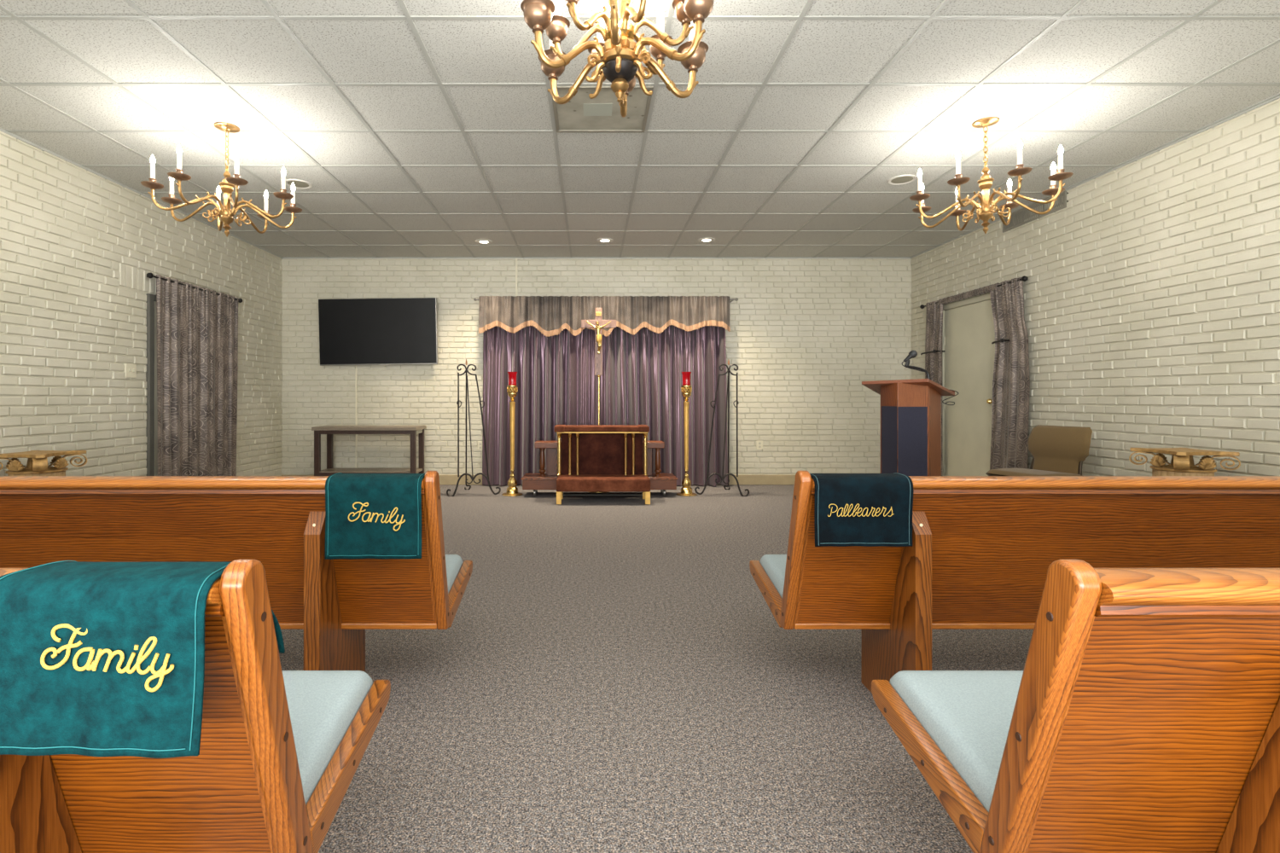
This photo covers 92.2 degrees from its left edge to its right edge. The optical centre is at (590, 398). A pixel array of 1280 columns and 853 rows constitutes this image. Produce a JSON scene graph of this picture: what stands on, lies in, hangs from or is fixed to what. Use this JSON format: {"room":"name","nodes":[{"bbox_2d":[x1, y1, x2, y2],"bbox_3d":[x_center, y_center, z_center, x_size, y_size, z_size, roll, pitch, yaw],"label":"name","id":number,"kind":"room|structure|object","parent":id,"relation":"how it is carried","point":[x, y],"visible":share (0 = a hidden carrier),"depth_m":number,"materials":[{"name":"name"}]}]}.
{"room":"funeral home chapel","nodes":[
{"label":"funeral home chapel","id":0,"kind":"room"},
{"bbox_2d":[0,130,282,476],"bbox_3d":[-3.898,-0.345,4.060,0.017,2.870,7.420,0,0,0],"label":"wall","id":1,"kind":"structure","parent":0,"point":[78,247],"depth_m":4.86,"materials":[{"name":"brick"}]},
{"bbox_2d":[123,363,136,378],"bbox_3d":[-3.890,-0.235,5.200,0.030,0.120,0.120,0,0,0],"label":"light switch","id":2,"kind":"object","parent":1,"relation":"attached to","point":[130,369],"visible":1,"depth_m":5.20,"materials":[{"name":"beige plastic"}]},
{"bbox_2d":[145,293,157,476],"bbox_3d":[-3.891,0.084,6.045,0.030,2.012,1.290,0,0,0],"label":"door","id":3,"kind":"structure","parent":1,"relation":"in","point":[151,374],"depth_m":5.42,"materials":[{"name":"beige plastic"}]},
{"bbox_2d":[146,273,242,302],"bbox_3d":[-3.856,-1.070,6.032,0.101,0.051,1.423,0,0,0],"label":"curtain rod","id":4,"kind":"object","parent":1,"relation":"attached to","point":[148,275],"visible":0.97,"depth_m":5.73,"materials":[{"name":"black metal"}]},
{"bbox_2d":[156,274,204,476],"bbox_3d":[-3.833,-0.018,5.748,0.059,2.155,0.654,0,0,0],"label":"curtain","id":5,"kind":"object","parent":4,"relation":"hanging from","point":[180,309],"visible":0.84,"depth_m":5.75,"materials":[{"name":"grey fabric"}]},
{"bbox_2d":[203,288,238,476],"bbox_3d":[-3.828,-0.018,6.378,0.048,2.155,0.585,0,0,0],"label":"curtain","id":6,"kind":"object","parent":4,"relation":"hanging from","point":[221,312],"visible":0.84,"depth_m":6.35,"materials":[{"name":"grey fabric"}]},
{"bbox_2d":[0,95,1279,259],"bbox_3d":[0.077,-1.772,4.060,7.966,0.016,7.420,0,0,0],"label":"trim","id":7,"kind":"structure","parent":1,"relation":"attached to","point":[1278,96],"depth_m":5.51,"materials":[{"name":"grey paint"}]},
{"bbox_2d":[281,258,911,475],"bbox_3d":[0.077,-0.345,7.762,7.966,2.870,0.017,0,0,0],"label":"wall","id":8,"kind":"structure","parent":0,"point":[803,340],"depth_m":7.76,"materials":[{"name":"brick"}]},
{"bbox_2d":[354,365,356,468],"bbox_3d":[-2.958,0.275,7.756,0.015,1.430,0.016,0,0,0],"label":"cable cover","id":9,"kind":"object","parent":8,"relation":"attached to","point":[355,365],"visible":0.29,"depth_m":7.75,"materials":[{"name":"beige plastic"}]},
{"bbox_2d":[318,297,438,366],"bbox_3d":[-2.645,-0.830,7.692,1.480,0.844,0.124,0,0,0],"label":"television","id":10,"kind":"object","parent":8,"relation":"attached to","point":[401,331],"visible":1,"depth_m":7.64,"materials":[{"name":"black metal"}]},
{"bbox_2d":[477,441,482,450],"bbox_3d":[-1.390,0.600,7.759,0.075,0.115,0.020,0,0,0],"label":"wall outlet","id":11,"kind":"object","parent":8,"relation":"attached to","point":[479,443],"visible":0.82,"depth_m":7.75,"materials":[{"name":"beige plastic"}]},
{"bbox_2d":[515,258,517,296],"bbox_3d":[-0.933,-1.492,7.755,0.023,0.544,0.018,0,0,0],"label":"cable cover","id":12,"kind":"object","parent":8,"relation":"attached to","point":[515,258],"visible":0.64,"depth_m":7.75,"materials":[{"name":"beige plastic"}]},
{"bbox_2d":[281,474,795,484],"bbox_3d":[0.077,1.028,7.755,7.966,0.125,0.030,0,0,0],"label":"baseboard","id":13,"kind":"structure","parent":8,"relation":"attached to","point":[444,480],"depth_m":7.74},
{"bbox_2d":[473,297,738,302],"bbox_3d":[0.190,-1.215,7.641,3.240,0.040,0.253,0,0,0],"label":"curtain rod","id":14,"kind":"object","parent":8,"relation":"attached to","point":[474,299],"visible":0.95,"depth_m":7.53,"materials":[{"name":"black metal"}]},
{"bbox_2d":[478,296,730,337],"bbox_3d":[0.173,-0.995,7.467,3.061,0.501,0.078,0,0,0],"label":"valance","id":15,"kind":"object","parent":14,"relation":"hanging from","point":[550,315],"visible":0.94,"depth_m":7.48,"materials":[{"name":"grey fabric"}]},
{"bbox_2d":[482,324,727,486],"bbox_3d":[0.182,-0.051,7.617,3.055,2.258,0.218,0,0,0],"label":"curtain","id":16,"kind":"object","parent":14,"relation":"hanging from","point":[641,381],"visible":0.66,"depth_m":7.63,"materials":[{"name":"purple fabric"}]},
{"bbox_2d":[756,441,762,449],"bbox_3d":[2.135,0.590,7.759,0.085,0.110,0.020,0,0,0],"label":"wall outlet","id":17,"kind":"object","parent":8,"relation":"attached to","point":[759,444],"visible":1,"depth_m":7.75,"materials":[{"name":"beige plastic"}]},
{"bbox_2d":[0,0,1279,257],"bbox_3d":[0.077,-1.780,2.685,8.166,0.001,10.370,0,0,0],"label":"ceiling","id":18,"kind":"structure","parent":0,"point":[124,50],"depth_m":3.76,"materials":[{"name":"tile"}]},
{"bbox_2d":[140,122,302,237],"bbox_3d":[-2.384,-1.419,4.030,0.855,0.723,0.855,0,0,-16],"label":"chandelier","id":19,"kind":"object","parent":18,"relation":"hanging from","point":[224,214],"visible":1,"depth_m":4.00,"materials":[{"name":"gold metal"}]},
{"bbox_2d":[285,179,312,188],"bbox_3d":[-2.420,-1.776,5.090,0.214,0.009,0.214,0,0,0],"label":"ceiling speaker","id":20,"kind":"object","parent":18,"relation":"attached to","point":[298,183],"visible":0.82,"depth_m":5.08,"materials":[{"name":"white"}]},
{"bbox_2d":[475,238,492,244],"bbox_3d":[-1.209,-1.775,6.965,0.190,0.010,0.190,0,0,0],"label":"recessed light","id":21,"kind":"object","parent":18,"relation":"in","point":[482,241],"visible":1,"depth_m":6.95,"materials":[{"name":"white"}]},
{"bbox_2d":[552,86,653,132],"bbox_3d":[0.066,-1.774,3.788,0.586,0.012,0.591,0,0,0],"label":"ceiling vent","id":22,"kind":"object","parent":18,"relation":"in","point":[581,113],"visible":0.86,"depth_m":3.81,"materials":[{"name":"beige metal"}]},
{"bbox_2d":[596,238,613,243],"bbox_3d":[0.163,-1.775,6.909,0.190,0.010,0.190,0,0,0],"label":"recessed light","id":23,"kind":"object","parent":18,"relation":"in","point":[601,240],"visible":1,"depth_m":6.88,"materials":[{"name":"white"}]},
{"bbox_2d":[520,0,714,117],"bbox_3d":[0.108,-1.438,2.262,0.701,0.684,0.752,0,0,0],"label":"chandelier","id":24,"kind":"object","parent":18,"relation":"hanging from","point":[617,60],"visible":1,"depth_m":2.22,"materials":[{"name":"gold metal"}]},
{"bbox_2d":[0,0,1279,257],"bbox_3d":[0.077,-1.778,2.685,7.966,0.006,10.170,0,0,0],"label":"grid","id":25,"kind":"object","parent":18,"relation":"attached to","point":[670,17],"depth_m":3.49,"materials":[{"name":"grey paint"}]},
{"bbox_2d":[698,237,715,242],"bbox_3d":[1.302,-1.775,6.890,0.190,0.010,0.190,0,0,0],"label":"recessed light","id":26,"kind":"object","parent":18,"relation":"in","point":[706,239],"visible":1,"depth_m":6.88,"materials":[{"name":"white"}]},
{"bbox_2d":[887,174,917,184],"bbox_3d":[2.530,-1.776,4.990,0.214,0.009,0.214,0,0,0],"label":"ceiling speaker","id":27,"kind":"object","parent":18,"relation":"attached to","point":[902,179],"visible":1,"depth_m":4.98,"materials":[{"name":"white"}]},
{"bbox_2d":[909,116,1073,233],"bbox_3d":[2.544,-1.419,3.956,0.855,0.723,0.855,0,0,-14],"label":"chandelier","id":28,"kind":"object","parent":18,"relation":"hanging from","point":[985,211],"visible":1,"depth_m":3.92,"materials":[{"name":"gold metal"}]},
{"bbox_2d":[279,484,1033,852],"bbox_3d":[0.077,1.090,2.685,8.166,0.001,10.370,0,0,0],"label":"floor","id":29,"kind":"structure","parent":0,"point":[609,674],"depth_m":2.19,"materials":[{"name":"carpet"}]},
{"bbox_2d":[0,450,87,476],"bbox_3d":[-3.600,0.721,4.000,0.400,0.738,0.400,0,0,0],"label":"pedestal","id":30,"kind":"object","parent":29,"relation":"on","point":[37,465],"visible":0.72,"depth_m":3.93,"materials":[{"name":"gold metal"}]},
{"bbox_2d":[0,559,390,852],"bbox_3d":[-1.962,0.662,1.174,2.951,0.855,0.658,0,0,0],"label":"pew","id":31,"kind":"object","parent":29,"relation":"on","point":[281,752],"visible":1,"depth_m":0.99,"materials":[{"name":"brown wood"}]},
{"bbox_2d":[0,560,285,758],"bbox_3d":[-0.686,0.367,0.943,0.325,0.245,0.221,0,0,0],"label":"cloth","id":32,"kind":"object","parent":31,"relation":"attached to","point":[97,659],"visible":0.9,"depth_m":0.84,"materials":[{"name":"teal fabric"}]},
{"bbox_2d":[282,670,372,804],"bbox_3d":[-1.962,0.717,1.286,2.874,0.134,0.416,0,0,0],"label":"seat cushion","id":33,"kind":"object","parent":31,"relation":"on","point":[325,706],"depth_m":1.32,"materials":[{"name":"white fabric"}]},
{"bbox_2d":[0,471,472,672],"bbox_3d":[-1.972,0.662,2.274,2.951,0.855,0.658,0,0,0],"label":"pew","id":34,"kind":"object","parent":29,"relation":"on","point":[278,522],"visible":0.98,"depth_m":2.04,"materials":[{"name":"brown wood"}]},
{"bbox_2d":[325,472,425,559],"bbox_3d":[-0.685,0.376,2.043,0.304,0.262,0.222,0,0,0],"label":"cloth","id":35,"kind":"object","parent":34,"relation":"attached to","point":[368,515],"visible":0.96,"depth_m":1.94,"materials":[{"name":"teal fabric"}]},
{"bbox_2d":[445,554,463,593],"bbox_3d":[-1.972,0.717,2.386,2.874,0.134,0.416,0,0,0],"label":"seat cushion","id":36,"kind":"object","parent":34,"relation":"on","point":[454,563],"depth_m":2.45,"materials":[{"name":"white fabric"}]},
{"bbox_2d":[311,425,426,476],"bbox_3d":[-2.660,0.714,7.435,1.230,0.752,0.450,0,0,0],"label":"console table","id":37,"kind":"object","parent":29,"relation":"on","point":[329,431],"visible":0.7,"depth_m":7.24,"materials":[{"name":"brown wood"}]},
{"bbox_2d":[319,468,422,473],"bbox_3d":[-2.660,0.880,7.435,1.170,0.030,0.390,0,0,0],"label":"shelf","id":38,"kind":"object","parent":37,"relation":"attached to","point":[328,470],"depth_m":7.28,"materials":[{"name":"brown wood"}]},
{"bbox_2d":[446,359,500,496],"bbox_3d":[-1.302,0.325,7.080,0.608,1.553,0.517,0,0,0],"label":"easel","id":39,"kind":"object","parent":29,"relation":"on","point":[466,371],"visible":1,"depth_m":6.92,"materials":[{"name":"grey metal"}]},
{"bbox_2d":[501,372,523,496],"bbox_3d":[-0.883,0.396,6.945,0.236,1.388,0.236,0,0,0],"label":"candle stand","id":40,"kind":"object","parent":29,"relation":"on","point":[512,491],"visible":1,"depth_m":6.92,"materials":[{"name":"gold metal"}]},
{"bbox_2d":[507,385,517,401],"bbox_3d":[-0.883,-0.051,6.945,0.114,0.190,0.114,0,0,0],"label":"candle cup","id":41,"kind":"object","parent":40,"relation":"on","point":[512,390],"depth_m":6.90,"materials":[{"name":"gold metal"}]},
{"bbox_2d":[581,308,616,493],"bbox_3d":[0.095,0.015,7.196,0.340,2.150,0.263,0,0,-37],"label":"crucifix","id":42,"kind":"object","parent":29,"relation":"on","point":[598,323],"visible":0.94,"depth_m":7.19,"materials":[{"name":"gold wood"}]},
{"bbox_2d":[520,441,678,496],"bbox_3d":[0.099,0.788,6.933,1.728,0.601,0.375,0,0,0],"label":"bier","id":43,"kind":"object","parent":29,"relation":"on","point":[542,480],"visible":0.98,"depth_m":6.80,"materials":[{"name":"brown wood"}]},
{"bbox_2d":[553,424,650,504],"bbox_3d":[0.119,0.692,6.565,1.015,0.797,0.530,0,0,0],"label":"kneeler","id":44,"kind":"object","parent":29,"relation":"on","point":[595,458],"visible":1,"depth_m":6.63,"materials":[{"name":"brown fabric"}]},
{"bbox_2d":[675,372,697,496],"bbox_3d":[1.085,0.396,6.945,0.236,1.388,0.236,0,0,0],"label":"candle stand","id":45,"kind":"object","parent":29,"relation":"on","point":[686,389],"visible":1,"depth_m":6.92,"materials":[{"name":"gold metal"}]},
{"bbox_2d":[681,385,691,401],"bbox_3d":[1.085,-0.051,6.945,0.114,0.190,0.114,0,0,0],"label":"candle cup","id":46,"kind":"object","parent":45,"relation":"on","point":[686,390],"depth_m":6.90,"materials":[{"name":"gold metal"}]},
{"bbox_2d":[694,360,749,496],"bbox_3d":[1.464,0.325,7.081,0.608,1.553,0.518,0,0,0],"label":"easel","id":47,"kind":"object","parent":29,"relation":"on","point":[722,477],"visible":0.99,"depth_m":6.93,"materials":[{"name":"grey metal"}]},
{"bbox_2d":[861,378,954,476],"bbox_3d":[2.393,0.476,4.651,0.509,1.228,0.616,0,0,43],"label":"lectern","id":48,"kind":"object","parent":29,"relation":"on","point":[910,410],"visible":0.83,"depth_m":4.43,"materials":[{"name":"brown wood"}]},
{"bbox_2d":[901,350,958,405],"bbox_3d":[2.559,-0.152,4.586,0.507,0.410,0.097,0,0,-18],"label":"microphone","id":49,"kind":"object","parent":48,"relation":"attached to","point":[912,354],"visible":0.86,"depth_m":4.54,"materials":[{"name":"black plastic"}]},
{"bbox_2d":[749,471,1279,693],"bbox_3d":[2.146,0.662,2.274,2.952,0.855,0.658,0,0,0],"label":"pew","id":50,"kind":"object","parent":29,"relation":"on","point":[982,551],"visible":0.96,"depth_m":2.05,"materials":[{"name":"brown wood"}]},
{"bbox_2d":[759,554,786,598],"bbox_3d":[2.147,0.717,2.386,2.874,0.134,0.416,0,0,0],"label":"seat cushion","id":51,"kind":"object","parent":50,"relation":"on","point":[773,567],"depth_m":2.43,"materials":[{"name":"white fabric"}]},
{"bbox_2d":[809,472,913,546],"bbox_3d":[0.863,0.356,2.043,0.310,0.223,0.221,0,0,0],"label":"cloth","id":52,"kind":"object","parent":50,"relation":"attached to","point":[851,509],"visible":0.99,"depth_m":1.94,"materials":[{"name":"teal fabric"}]},
{"bbox_2d":[985,424,1092,476],"bbox_3d":[3.583,0.658,4.912,0.577,0.867,0.486,0,0,-18],"label":"upholstered chair","id":53,"kind":"object","parent":29,"relation":"on","point":[1056,450],"visible":0.72,"depth_m":4.91,"materials":[{"name":"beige fabric"}]},
{"bbox_2d":[871,559,1279,852],"bbox_3d":[2.158,0.662,1.174,2.952,0.855,0.658,0,0,0],"label":"pew","id":54,"kind":"object","parent":29,"relation":"on","point":[1142,715],"visible":1,"depth_m":0.96,"materials":[{"name":"brown wood"}]},
{"bbox_2d":[889,670,1023,813],"bbox_3d":[2.159,0.717,1.286,2.874,0.134,0.416,0,0,0],"label":"seat cushion","id":55,"kind":"object","parent":54,"relation":"on","point":[966,716],"depth_m":1.31,"materials":[{"name":"white fabric"}]},
{"bbox_2d":[1128,448,1240,476],"bbox_3d":[3.700,0.706,3.840,0.400,0.768,0.400,0,0,0],"label":"pedestal","id":56,"kind":"object","parent":29,"relation":"on","point":[1182,463],"visible":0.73,"depth_m":3.74,"materials":[{"name":"gold metal"}]},
{"bbox_2d":[910,98,1279,476],"bbox_3d":[4.052,-0.345,4.060,0.017,2.870,7.420,0,0,0],"label":"wall","id":57,"kind":"structure","parent":0,"point":[1152,298],"depth_m":4.39,"materials":[{"name":"brick"}]},
{"bbox_2d":[920,349,945,354],"bbox_3d":[3.965,-0.536,7.141,0.130,0.040,0.347,0,0,0],"label":"curtain holdback","id":58,"kind":"object","parent":57,"relation":"attached to","point":[933,351],"visible":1,"depth_m":6.99,"materials":[{"name":"black metal"}]},
{"bbox_2d":[942,293,994,476],"bbox_3d":[4.023,0.013,6.520,0.074,2.155,1.130,0,0,0],"label":"door","id":59,"kind":"structure","parent":57,"relation":"in","point":[968,331],"depth_m":6.59,"materials":[{"name":"beige paint"}]},
{"bbox_2d":[919,275,1028,308],"bbox_3d":[4.010,-1.095,6.510,0.101,0.076,1.788,0,0,0],"label":"curtain rod","id":60,"kind":"object","parent":57,"relation":"attached to","point":[980,291],"visible":0.98,"depth_m":6.40,"materials":[{"name":"black metal"}]},
{"bbox_2d":[925,298,943,476],"bbox_3d":[3.979,-0.033,7.155,0.052,2.185,0.450,0,0,0],"label":"curtain","id":61,"kind":"object","parent":60,"relation":"hanging from","point":[933,311],"visible":0.46,"depth_m":7.10,"materials":[{"name":"grey fabric"}]},
{"bbox_2d":[989,277,1029,470],"bbox_3d":[3.984,-0.033,5.862,0.049,2.185,0.555,0,0,0],"label":"curtain","id":62,"kind":"object","parent":60,"relation":"hanging from","point":[1011,375],"visible":0.87,"depth_m":5.82,"materials":[{"name":"grey fabric"}]},
{"bbox_2d":[991,338,1009,343],"bbox_3d":[3.965,-0.551,5.922,0.130,0.041,0.204,0,0,0],"label":"curtain holdback","id":63,"kind":"object","parent":57,"relation":"attached to","point":[1001,340],"visible":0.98,"depth_m":5.83,"materials":[{"name":"black metal"}]},
{"bbox_2d":[1002,189,1068,232],"bbox_3d":[4.048,-1.700,5.620,0.024,0.150,0.800,0,0,0],"label":"air vent","id":64,"kind":"object","parent":57,"relation":"in","point":[1018,218],"visible":0.83,"depth_m":5.61,"materials":[{"name":"grey metal"}]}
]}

